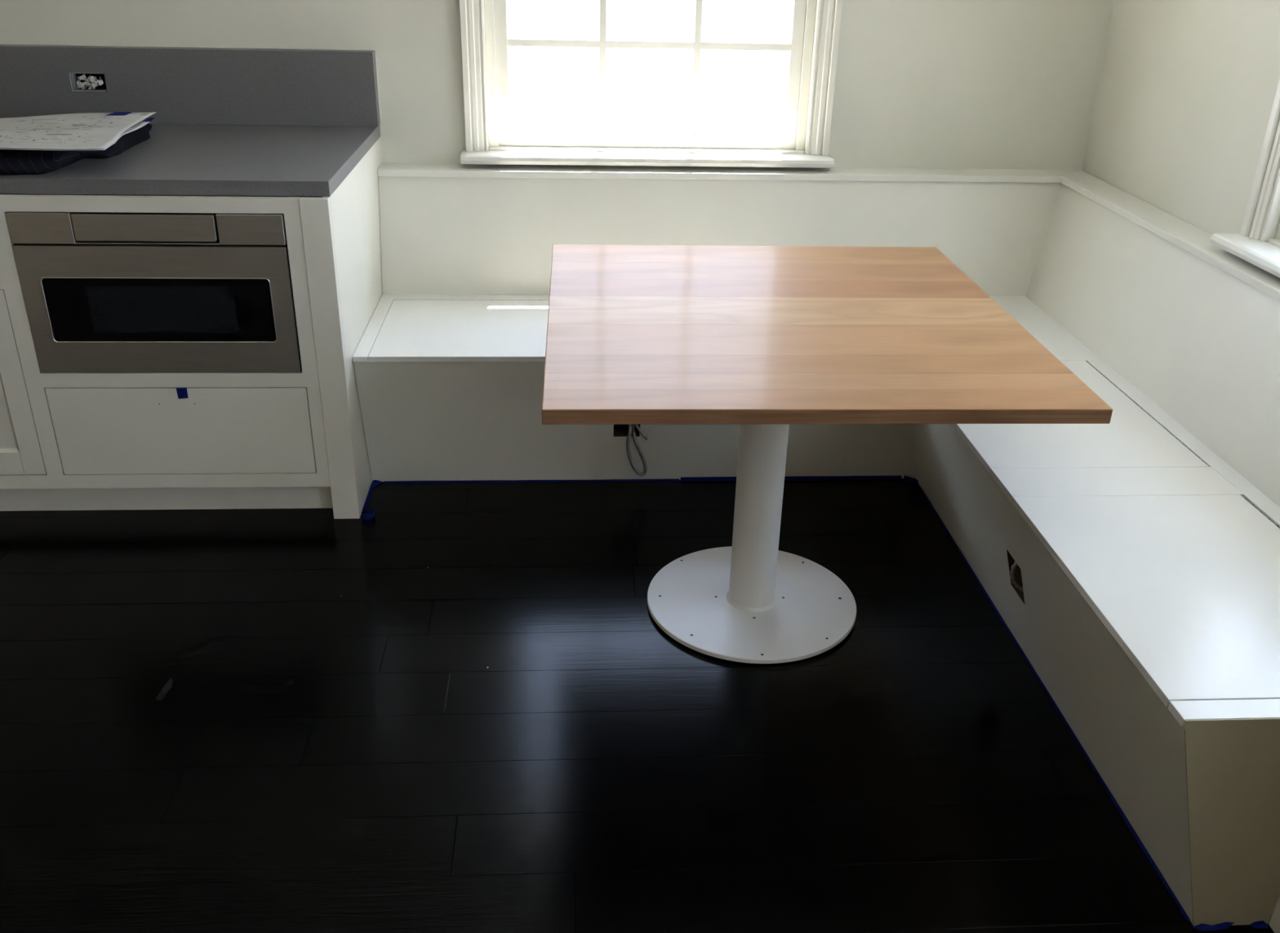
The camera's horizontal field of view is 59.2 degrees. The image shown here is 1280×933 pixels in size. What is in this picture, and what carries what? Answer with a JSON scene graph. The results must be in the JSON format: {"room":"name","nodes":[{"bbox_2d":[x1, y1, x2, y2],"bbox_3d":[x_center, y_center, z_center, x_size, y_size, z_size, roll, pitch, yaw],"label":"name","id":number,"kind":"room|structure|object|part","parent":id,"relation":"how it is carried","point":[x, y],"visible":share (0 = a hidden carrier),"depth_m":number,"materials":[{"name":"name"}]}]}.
{"room":"kitchen breakfast nook","nodes":[
{"label":"kitchen breakfast nook","id":0,"kind":"room"},
{"bbox_2d":[0,0,1114,169],"bbox_3d":[-0.831,-1.426,3.583,4.700,2.550,0.160,0,26,-4],"label":"wall","id":1,"kind":"structure","parent":0,"point":[952,84],"depth_m":3.64,"materials":[{"name":"paint"}]},
{"bbox_2d":[0,44,381,126],"bbox_3d":[-1.954,-1.192,3.506,2.245,0.227,0.049,0,26,-4],"label":"backsplash","id":2,"kind":"structure","parent":1,"relation":"attached to","point":[184,85],"depth_m":3.52,"materials":[{"name":"grey stone"}]},
{"bbox_2d":[68,72,107,92],"bbox_3d":[-1.714,-1.201,3.515,0.108,0.056,0.049,0,26,-4],"label":"outlet box","id":3,"kind":"object","parent":2,"relation":"attached to","point":[79,82],"visible":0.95,"depth_m":3.51,"materials":[{"name":"grey"}]},
{"bbox_2d":[459,0,842,168],"bbox_3d":[0.038,-1.667,3.466,1.216,1.418,0.258,0,26,-4],"label":"window","id":4,"kind":"structure","parent":1,"relation":"in","point":[693,148],"depth_m":3.66,"materials":[{"name":"white paint"}]},
{"bbox_3d":[0.023,-1.080,3.807,1.051,0.010,0.158,0,26,-4],"label":"sill","id":5,"kind":"part","parent":4,"relation":"part of","materials":[{"name":"white paint"}]},
{"bbox_2d":[0,478,1274,932],"bbox_3d":[-0.641,1.359,0.853,4.700,0.060,7.200,0,26,-4],"label":"floor","id":6,"kind":"structure","parent":0,"point":[200,732],"depth_m":2.41,"materials":[{"name":"black wood"}]},
{"bbox_2d":[0,137,382,519],"bbox_3d":[-1.655,-0.455,3.409,1.660,0.921,0.903,0,26,-4],"label":"base cabinet","id":7,"kind":"object","parent":6,"relation":"on","point":[68,441],"depth_m":3.03,"materials":[{"name":"paint"}]},
{"bbox_3d":[-2.029,-0.216,3.007,0.641,0.394,0.008,0,26,-4],"label":"door panel","id":8,"kind":"part","parent":7,"relation":"part of","materials":[{"name":"paint"}]},
{"bbox_3d":[-2.062,-0.218,3.009,0.708,0.532,0.020,0,26,-4],"label":"door rail","id":9,"kind":"part","parent":7,"relation":"part of","materials":[{"name":"paint"}]},
{"bbox_3d":[-1.680,-0.221,3.033,0.057,0.532,0.020,0,26,-4],"label":"door","id":10,"kind":"part","parent":7,"relation":"part of","materials":[{"name":"paint"}]},
{"bbox_3d":[-1.515,-0.603,2.851,0.158,0.078,0.013,0,26,-4],"label":"control panel","id":11,"kind":"part","parent":7,"relation":"part of","materials":[{"name":"metal"}]},
{"bbox_3d":[-1.258,-0.571,2.884,0.360,0.002,0.013,0,26,-4],"label":"control panel","id":12,"kind":"part","parent":7,"relation":"part of","materials":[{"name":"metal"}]},
{"bbox_3d":[-1.258,-0.409,2.962,0.683,0.345,0.012,0,26,-4],"label":"drawer","id":13,"kind":"part","parent":7,"relation":"part of","materials":[{"name":"metal"}]},
{"bbox_3d":[-1.265,-0.519,3.092,0.686,0.430,0.344,0,26,-4],"label":"microwave drawer","id":14,"kind":"part","parent":7,"relation":"part of","materials":[{"name":"silver metal"}]},
{"bbox_3d":[-1.665,-0.309,2.991,1.586,0.818,0.020,0,26,-4],"label":"frame","id":15,"kind":"part","parent":7,"relation":"part of","materials":[{"name":"paint"}]},
{"bbox_2d":[172,387,188,398],"bbox_3d":[-1.246,-0.198,3.054,0.034,0.036,0.012,0,26,-4],"label":"tab","id":16,"kind":"object","parent":7,"relation":"attached to","point":[182,393],"visible":1,"depth_m":3.06,"materials":[{"name":"blue"}]},
{"bbox_3d":[-1.260,-0.100,3.120,0.691,0.258,0.020,0,26,-4],"label":"drawer","id":17,"kind":"part","parent":7,"relation":"part of","materials":[{"name":"paint"}]},
{"bbox_2d":[0,124,380,196],"bbox_3d":[-1.935,-0.891,3.192,2.240,0.039,0.876,0,26,-4],"label":"countertop","id":18,"kind":"structure","parent":7,"relation":"on","point":[176,159],"depth_m":3.02,"materials":[{"name":"grey stone"}]},
{"bbox_2d":[0,123,151,175],"bbox_3d":[-1.744,-0.899,3.112,0.623,0.054,0.671,0,26,-4],"label":"folded garment","id":19,"kind":"object","parent":18,"relation":"on","point":[12,162],"visible":0.29,"depth_m":2.89,"materials":[{"name":"black"}]},
{"bbox_2d":[0,111,156,151],"bbox_3d":[-1.692,-0.892,3.011,0.679,0.023,0.532,-4,27,-12],"label":"sheets","id":20,"kind":"object","parent":19,"relation":"on","point":[87,131],"visible":1,"depth_m":3.05,"materials":[{"name":"paper"}]},
{"bbox_3d":[-0.995,-0.607,2.883,0.166,0.078,0.013,0,26,-4],"label":"control panel","id":21,"kind":"part","parent":7,"relation":"part of","materials":[{"name":"metal"}]},
{"bbox_3d":[-0.838,-0.268,3.064,0.073,0.921,0.023,0,26,-4],"label":"corner post","id":22,"kind":"part","parent":7,"relation":"part of","materials":[{"name":"paint"}]},
{"bbox_3d":[-0.837,-0.466,3.471,0.019,0.921,0.879,0,26,-4],"label":"panel","id":23,"kind":"part","parent":7,"relation":"part of","materials":[{"name":"paint"}]},
{"bbox_2d":[362,484,373,511],"bbox_3d":[-0.812,0.092,3.371,0.010,0.006,0.172,0,26,-4],"label":"tape","id":24,"kind":"object","parent":6,"relation":"on","point":[370,492],"visible":1,"depth_m":3.36,"materials":[{"name":"blue"}]},
{"bbox_2d":[360,508,374,519],"bbox_3d":[-0.784,0.137,3.263,0.029,0.020,0.040,18,31,31],"label":"tape","id":25,"kind":"object","parent":6,"relation":"on","point":[366,517],"visible":1,"depth_m":3.25,"materials":[{"name":"blue"}]},
{"bbox_2d":[369,480,382,490],"bbox_3d":[-0.805,0.057,3.440,0.032,0.007,0.058,0,26,-4],"label":"tape","id":26,"kind":"object","parent":6,"relation":"on","point":[375,482],"visible":1,"depth_m":3.46,"materials":[{"name":"blue"}]},
{"bbox_2d":[383,479,679,483],"bbox_3d":[-0.333,0.045,3.493,0.913,0.004,0.009,0,26,-4],"label":"tape","id":27,"kind":"object","parent":6,"relation":"on","point":[600,480],"visible":1,"depth_m":3.49,"materials":[{"name":"blue"}]},
{"bbox_2d":[680,475,902,481],"bbox_3d":[0.478,0.037,3.541,0.703,0.011,0.012,0,26,-4],"label":"tape","id":28,"kind":"object","parent":6,"relation":"on","point":[787,477],"visible":0.77,"depth_m":3.55,"materials":[{"name":"blue"}]},
{"bbox_2d":[352,162,1279,926],"bbox_3d":[0.395,-0.095,2.865,2.358,0.838,2.436,0,26,-4],"label":"bench","id":29,"kind":"object","parent":6,"relation":"on","point":[1144,544],"visible":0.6,"depth_m":3.07,"materials":[{"name":"paint"}]},
{"bbox_3d":[-0.116,-0.419,3.437,1.326,0.016,0.522,0,26,-4],"label":"seat lid","id":30,"kind":"part","parent":29,"relation":"part of","materials":[{"name":"paint"}]},
{"bbox_3d":[0.033,-0.132,3.379,1.700,0.440,0.140,0,26,-4],"label":"panel","id":31,"kind":"part","parent":29,"relation":"part of","materials":[{"name":"paint"}]},
{"bbox_2d":[626,424,648,475],"bbox_3d":[-0.011,-0.061,3.397,0.067,0.183,0.087,0,26,-4],"label":"cable","id":32,"kind":"object","parent":29,"relation":"hanging from","point":[631,427],"visible":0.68,"depth_m":3.37,"materials":[{"name":"grey plastic"}]},
{"bbox_3d":[0.292,-0.759,3.724,2.269,0.360,0.123,0,26,-4],"label":"backrest","id":33,"kind":"part","parent":29,"relation":"part of","materials":[{"name":"paint"}]},
{"bbox_3d":[0.336,-0.970,3.725,2.358,0.020,0.120,0,26,-4],"label":"cap rail","id":34,"kind":"part","parent":29,"relation":"part of","materials":[{"name":"white paint"}]},
{"bbox_2d":[1009,560,1023,591],"bbox_3d":[0.885,0.251,2.630,0.040,0.087,0.038,0,26,-4],"label":"cable","id":35,"kind":"object","parent":29,"relation":"on","point":[1012,577],"visible":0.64,"depth_m":2.63,"materials":[{"name":"grey plastic"}]},
{"bbox_3d":[0.878,0.226,2.684,0.140,0.440,1.766,0,26,-4],"label":"panel","id":36,"kind":"part","parent":29,"relation":"part of","materials":[{"name":"paint"}]},
{"bbox_3d":[1.047,-0.144,2.930,0.522,0.016,0.700,0,26,-4],"label":"seat lid","id":37,"kind":"part","parent":29,"relation":"part of","materials":[{"name":"paint"}]},
{"bbox_3d":[1.095,0.228,2.169,0.518,0.016,0.714,0,26,-4],"label":"seat lid","id":38,"kind":"part","parent":29,"relation":"part of","materials":[{"name":"paint"}]},
{"bbox_3d":[1.429,-0.279,2.796,0.123,0.360,2.344,0,26,-4],"label":"backrest","id":39,"kind":"part","parent":29,"relation":"part of","materials":[{"name":"paint"}]},
{"bbox_3d":[1.520,-0.470,2.756,0.118,0.020,2.430,0,26,-4],"label":"cap rail","id":40,"kind":"part","parent":29,"relation":"part of","materials":[{"name":"white paint"}]},
{"bbox_3d":[1.248,0.604,1.907,0.785,0.456,0.003,0,26,-4],"label":"panel","id":41,"kind":"part","parent":29,"relation":"part of","materials":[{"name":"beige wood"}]},
{"bbox_2d":[542,244,1112,663],"bbox_3d":[0.328,-0.039,2.859,1.108,0.740,1.198,0,26,-3],"label":"pedestal table","id":42,"kind":"object","parent":6,"relation":"on","point":[764,340],"visible":1,"depth_m":2.64,"materials":[{"name":"brown wood"}]},
{"bbox_3d":[0.285,0.343,2.894,0.534,0.012,0.534,0,26,-3],"label":"plate","id":43,"kind":"part","parent":42,"relation":"part of","materials":[{"name":"white metal"}]},
{"bbox_2d":[902,475,918,484],"bbox_3d":[0.850,0.042,3.547,0.052,0.010,0.017,22,33,36],"label":"tape","id":44,"kind":"object","parent":6,"relation":"on","point":[906,478],"visible":1,"depth_m":3.55,"materials":[{"name":"blue"}]},
{"bbox_2d":[920,487,1190,920],"bbox_3d":[0.923,0.434,2.754,0.007,0.005,1.685,0,26,-4],"label":"tape","id":45,"kind":"object","parent":6,"relation":"on","point":[1068,726],"visible":1,"depth_m":2.44,"materials":[{"name":"blue"}]},
{"bbox_2d":[1192,921,1234,930],"bbox_3d":[1.011,0.808,1.983,0.074,0.011,0.010,0,26,-4],"label":"tape","id":46,"kind":"object","parent":6,"relation":"on","point":[1202,926],"visible":1,"depth_m":1.98,"materials":[{"name":"blue"}]},
{"bbox_2d":[1249,920,1268,928],"bbox_3d":[1.093,0.808,1.988,0.032,0.011,0.007,2,26,1],"label":"tape","id":47,"kind":"object","parent":6,"relation":"on","point":[1260,924],"visible":1,"depth_m":1.99,"materials":[{"name":"blue"}]},
{"bbox_2d":[1081,0,1279,242],"bbox_3d":[1.807,0.135,0.506,0.160,2.550,7.360,0,26,-4],"label":"wall","id":48,"kind":"structure","parent":0,"point":[1187,89],"depth_m":3.18,"materials":[{"name":"paint"}]},
{"bbox_2d":[1209,79,1279,278],"bbox_3d":[1.651,-0.948,2.068,0.258,1.418,1.216,0,26,-4],"label":"window","id":49,"kind":"structure","parent":48,"relation":"in","point":[1251,245],"depth_m":2.80,"materials":[{"name":"white paint"}]},
{"bbox_3d":[1.607,-0.959,2.056,0.032,1.390,1.194,0,26,-4],"label":"casing","id":50,"kind":"part","parent":49,"relation":"part of","materials":[{"name":"white paint"}]},
{"bbox_3d":[1.687,-0.338,2.365,0.158,0.010,1.051,0,26,-4],"label":"sill","id":51,"kind":"part","parent":49,"relation":"part of","materials":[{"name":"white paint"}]},
{"bbox_2d":[1268,895,1279,932],"bbox_3d":[1.415,-0.235,1.247,0.525,2.550,0.462,0,26,-4],"label":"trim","id":52,"kind":"structure","parent":48,"relation":"attached to","point":[1274,923],"depth_m":1.97,"materials":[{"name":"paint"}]},
{"label":"outside","id":53,"kind":"structure","parent":0,"visible":0},
{"bbox_2d":[506,0,792,133],"bbox_3d":[1.483,0.121,4.402,60.000,0.150,60.000,0,26,-4],"label":"sky","id":54,"kind":"structure","parent":53,"point":[551,88],"depth_m":16.06,"materials":[{"name":"white"}]}
]}

